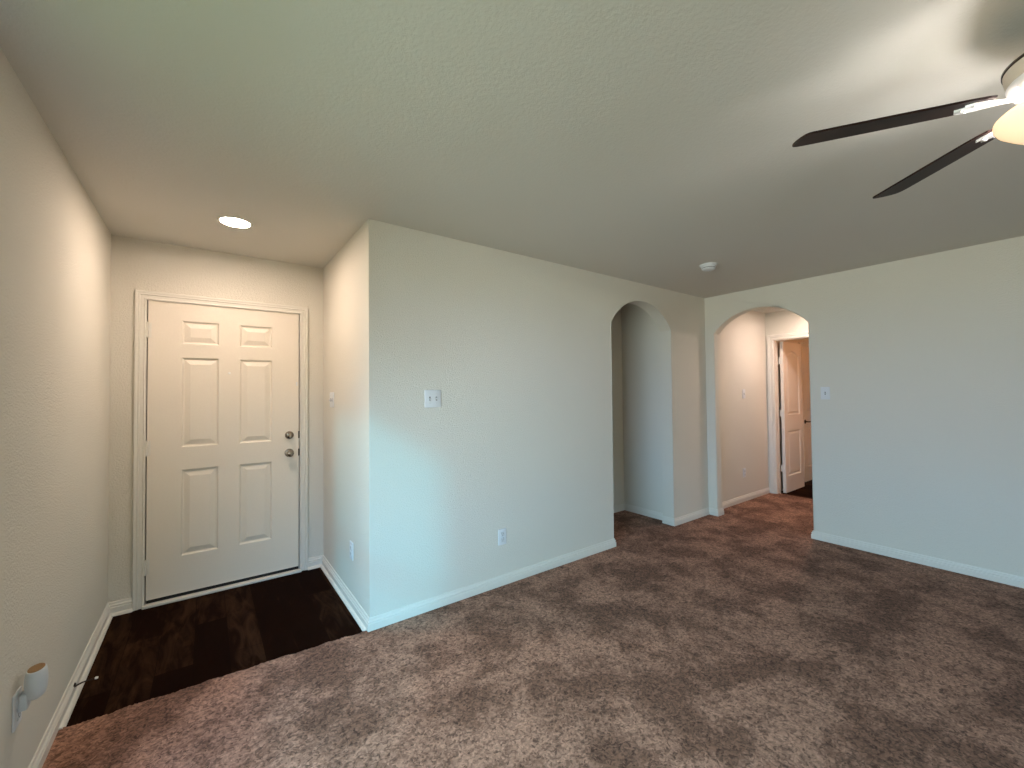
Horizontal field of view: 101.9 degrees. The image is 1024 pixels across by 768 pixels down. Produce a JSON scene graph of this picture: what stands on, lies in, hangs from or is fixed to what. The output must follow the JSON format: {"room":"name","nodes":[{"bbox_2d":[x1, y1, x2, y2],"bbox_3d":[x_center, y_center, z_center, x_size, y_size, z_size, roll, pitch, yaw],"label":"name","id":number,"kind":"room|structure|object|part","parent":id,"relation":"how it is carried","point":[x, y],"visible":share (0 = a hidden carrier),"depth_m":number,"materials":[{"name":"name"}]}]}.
{"room":"empty living room","nodes":[
{"label":"empty living room","id":0,"kind":"room"},
{"bbox_2d":[0,48,110,767],"bbox_3d":[-0.100,0.148,-0.834,0.140,2.530,8.821,0,-2,-36],"label":"wall","id":1,"kind":"structure","parent":0,"point":[55,244],"depth_m":1.61,"materials":[{"name":"paint"}]},
{"bbox_2d":[12,686,21,732],"bbox_3d":[-1.631,1.071,1.371,0.009,0.114,0.070,0,-2,-36],"label":"wall outlet","id":2,"kind":"object","parent":1,"relation":"attached to","point":[16,716],"visible":0.8,"depth_m":1.36,"materials":[{"name":"white plastic"}]},
{"bbox_2d":[16,711,20,720],"bbox_3d":[-1.629,1.090,1.372,0.004,0.029,0.033,0,-2,-36],"label":"receptacle","id":3,"kind":"object","parent":2,"relation":"attached to","point":[18,714],"depth_m":1.37,"materials":[{"name":"plastic"}]},
{"bbox_2d":[18,663,48,711],"bbox_3d":[-1.611,1.018,1.402,0.061,0.119,0.080,0,-2,-36],"label":"plug","id":4,"kind":"object","parent":1,"relation":"attached to","point":[36,676],"visible":1,"depth_m":1.38,"materials":[{"name":"plastic"}]},
{"bbox_2d":[24,663,48,700],"bbox_3d":[-1.608,1.009,1.404,0.054,0.097,0.080,0,-2,-36],"label":"bottle","id":5,"kind":"object","parent":4,"relation":"on","point":[36,677],"depth_m":1.38,"materials":[{"name":"plastic"}]},
{"bbox_2d":[28,597,131,767],"bbox_3d":[0.017,1.336,-0.783,0.120,0.094,8.581,0,-2,-36],"label":"baseboard","id":6,"kind":"structure","parent":1,"relation":"attached to","point":[67,703],"depth_m":1.97,"materials":[{"name":"paint"}]},
{"bbox_2d":[73,676,97,687],"bbox_3d":[-2.004,1.401,1.956,0.081,0.022,0.022,0,-2,-36],"label":"door stop","id":7,"kind":"object","parent":6,"relation":"attached to","point":[96,677],"visible":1,"depth_m":1.95,"materials":[{"name":"silver metal"}]},
{"bbox_3d":[-2.007,1.403,1.954,0.069,0.017,0.008,0,-2,-36],"label":"rod","id":8,"kind":"part","parent":7,"relation":"part of","materials":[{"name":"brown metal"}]},
{"bbox_2d":[107,235,322,602],"bbox_3d":[-2.088,0.254,3.114,1.427,2.530,0.140,0,-2,-36],"label":"wall","id":9,"kind":"structure","parent":0,"point":[136,264],"depth_m":2.87,"materials":[{"name":"paint"}]},
{"bbox_2d":[132,290,307,610],"bbox_3d":[-2.099,0.432,3.083,1.043,2.103,0.149,0,-2,-36],"label":"door frame","id":10,"kind":"structure","parent":9,"relation":"attached to","point":[142,297],"depth_m":2.77,"materials":[{"name":"paint"}]},
{"bbox_2d":[144,300,299,603],"bbox_3d":[-2.071,0.437,3.047,0.972,2.082,0.140,0,-2,-36],"label":"door","id":11,"kind":"structure","parent":9,"relation":"in","point":[222,451],"depth_m":3.01,"materials":[{"name":"paint"}]},
{"bbox_3d":[-1.734,0.540,3.244,0.065,0.065,0.062,0,-2,-36],"label":"knob","id":12,"kind":"part","parent":11,"relation":"part of","materials":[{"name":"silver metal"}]},
{"bbox_2d":[323,226,362,607],"bbox_3d":[-1.199,0.244,3.048,0.130,2.530,1.119,0,-2,-36],"label":"wall","id":13,"kind":"structure","parent":0,"point":[342,276],"depth_m":2.91,"materials":[{"name":"paint"}]},
{"bbox_2d":[329,392,333,406],"bbox_3d":[-1.382,0.121,3.174,0.018,0.114,0.116,0,-2,-36],"label":"light switch","id":14,"kind":"object","parent":13,"relation":"attached to","point":[331,400],"visible":1,"depth_m":3.15,"materials":[{"name":"white plastic"}]},
{"bbox_2d":[350,541,352,560],"bbox_3d":[-1.056,1.095,2.729,0.009,0.114,0.070,0,-2,-36],"label":"wall outlet","id":15,"kind":"object","parent":13,"relation":"attached to","point":[351,543],"visible":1,"depth_m":2.72,"materials":[{"name":"white plastic"}]},
{"bbox_2d":[0,0,1023,312],"bbox_3d":[3.476,-1.087,1.827,9.044,0.080,8.861,0,-2,-36],"label":"ceiling","id":16,"kind":"structure","parent":0,"point":[648,142],"depth_m":1.61,"materials":[{"name":"paint"}]},
{"bbox_2d":[216,215,252,228],"bbox_3d":[-1.670,-0.975,2.507,0.186,0.008,0.186,0,-2,-36],"label":"recessed light","id":17,"kind":"object","parent":16,"relation":"in","point":[231,221],"visible":1,"depth_m":2.49,"materials":[{"name":"paint"}]},
{"bbox_2d":[699,262,717,271],"bbox_3d":[1.637,-0.969,3.460,0.138,0.046,0.138,0,-2,-36],"label":"smoke detector","id":18,"kind":"object","parent":16,"relation":"attached to","point":[710,266],"visible":1,"depth_m":3.42,"materials":[{"name":"white plastic"}]},
{"bbox_2d":[792,53,1023,198],"bbox_3d":[1.517,-0.849,1.076,1.222,0.387,1.200,0,-2,-36],"label":"ceiling fan","id":19,"kind":"object","parent":16,"relation":"hanging from","point":[1009,127],"visible":1,"depth_m":1.23,"materials":[{"name":"paint"}]},
{"bbox_3d":[1.136,-0.795,1.268,0.459,0.006,0.128,-1,12,22],"label":"blade","id":20,"kind":"part","parent":19,"relation":"part of","materials":[{"name":"brown wood"}]},
{"bbox_3d":[1.544,-0.793,1.519,0.128,0.006,0.459,-14,-2,4],"label":"blade","id":21,"kind":"part","parent":19,"relation":"part of","materials":[{"name":"brown wood"}]},
{"bbox_3d":[1.514,-0.707,1.110,0.300,0.104,0.300,0,-2,-36],"label":"lamp shade","id":22,"kind":"part","parent":19,"relation":"part of","materials":[{"name":"white glass"}]},
{"bbox_2d":[42,480,1023,767],"bbox_3d":[3.488,1.403,1.825,8.844,0.043,8.721,0,-2,-36],"label":"floor","id":23,"kind":"structure","parent":0,"point":[740,637],"depth_m":2.07,"materials":[{"name":"brown carpet"}]},
{"bbox_2d":[142,567,301,609],"bbox_3d":[-2.075,1.470,3.043,0.945,0.019,0.132,0,-2,-36],"label":"threshold","id":24,"kind":"object","parent":23,"relation":"on","point":[188,596],"visible":0.49,"depth_m":2.96,"materials":[{"name":"paint"}]},
{"bbox_2d":[362,219,808,617],"bbox_3d":[2.155,0.246,4.730,7.527,2.530,0.146,0,-2,-36],"label":"wall","id":25,"kind":"structure","parent":0,"point":[516,348],"depth_m":3.04,"materials":[{"name":"paint"}]},
{"bbox_2d":[425,390,440,407],"bbox_3d":[-0.509,0.095,2.692,0.116,0.114,0.022,0,-2,-36],"label":"light switch","id":26,"kind":"object","parent":25,"relation":"attached to","point":[432,397],"visible":1,"depth_m":2.69,"materials":[{"name":"white plastic"}]},
{"bbox_2d":[308,504,662,631],"bbox_3d":[0.048,1.436,3.809,3.293,0.094,1.211,0,-2,-36],"label":"baseboard","id":27,"kind":"structure","parent":25,"relation":"attached to","point":[365,623],"depth_m":2.91,"materials":[{"name":"paint"}]},
{"bbox_2d":[498,528,505,545],"bbox_3d":[-0.069,1.100,2.993,0.070,0.114,0.009,0,-2,-36],"label":"wall outlet","id":28,"kind":"object","parent":25,"relation":"attached to","point":[501,532],"visible":1,"depth_m":2.99,"materials":[{"name":"white plastic"}]},
{"bbox_2d":[662,508,723,525],"bbox_3d":[1.977,1.431,4.489,0.834,0.094,0.142,0,-1,-28],"label":"baseboard","id":29,"kind":"structure","parent":25,"relation":"attached to","point":[716,512],"depth_m":4.44,"materials":[{"name":"paint"}]},
{"bbox_2d":[722,487,770,508],"bbox_3d":[2.888,1.436,5.164,1.459,0.094,0.026,0,-2,-36],"label":"baseboard","id":30,"kind":"structure","parent":25,"relation":"attached to","point":[749,496],"depth_m":5.19,"materials":[{"name":"paint"}]},
{"bbox_2d":[798,342,808,346],"bbox_3d":[4.675,0.428,6.472,0.888,2.109,0.019,0,-2,-36],"label":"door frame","id":31,"kind":"structure","parent":25,"relation":"attached to","point":[801,343],"depth_m":6.34,"materials":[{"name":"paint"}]},
{"bbox_2d":[801,346,811,481],"bbox_3d":[4.688,0.451,6.455,0.760,2.038,0.102,0,-2,-36],"label":"door","id":32,"kind":"structure","parent":25,"relation":"in","point":[804,350],"depth_m":6.33,"materials":[{"name":"paint"}]},
{"bbox_2d":[611,308,623,505],"bbox_3d":[0.216,0.253,4.153,2.865,2.530,0.100,0,-2,-36],"label":"wall","id":33,"kind":"structure","parent":0,"point":[616,328],"depth_m":4.83,"materials":[{"name":"paint"}]},
{"bbox_2d":[621,303,662,512],"bbox_3d":[1.521,0.252,4.694,0.120,2.530,0.612,0,-2,-36],"label":"wall","id":34,"kind":"structure","parent":0,"point":[642,441],"depth_m":4.68,"materials":[{"name":"paint"}]},
{"bbox_2d":[765,310,807,486],"bbox_3d":[3.952,0.234,5.054,0.115,2.530,1.680,0,-2,-36],"label":"wall","id":35,"kind":"structure","parent":0,"point":[779,322],"depth_m":5.51,"materials":[{"name":"paint"}]},
{"bbox_2d":[767,331,808,493],"bbox_3d":[3.750,0.401,5.314,0.137,2.132,0.805,0,-2,-36],"label":"door frame","id":36,"kind":"structure","parent":35,"relation":"attached to","point":[772,348],"depth_m":5.57,"materials":[{"name":"paint"}]},
{"bbox_2d":[778,341,804,492],"bbox_3d":[3.899,0.445,5.796,0.659,2.038,0.054,0,-2,-37],"label":"door","id":37,"kind":"structure","parent":35,"relation":"in","point":[791,412],"depth_m":5.74,"materials":[{"name":"paint"}]},
{"bbox_2d":[704,236,1023,576],"bbox_3d":[4.424,0.158,1.750,0.118,2.531,7.494,0,-2,-36],"label":"wall","id":38,"kind":"structure","parent":0,"point":[917,442],"depth_m":3.31,"materials":[{"name":"paint"}]},
{"bbox_2d":[820,387,829,398],"bbox_3d":[2.847,0.084,3.780,0.022,0.114,0.070,0,-2,-36],"label":"light switch","id":39,"kind":"object","parent":38,"relation":"attached to","point":[825,391],"visible":1,"depth_m":3.78,"materials":[{"name":"white plastic"}]},
{"bbox_2d":[811,530,1023,587],"bbox_3d":[4.724,1.333,1.320,0.132,0.094,6.401,0,-2,-36],"label":"baseboard","id":40,"kind":"structure","parent":38,"relation":"attached to","point":[991,575],"depth_m":3.25,"materials":[{"name":"paint"}]}
]}

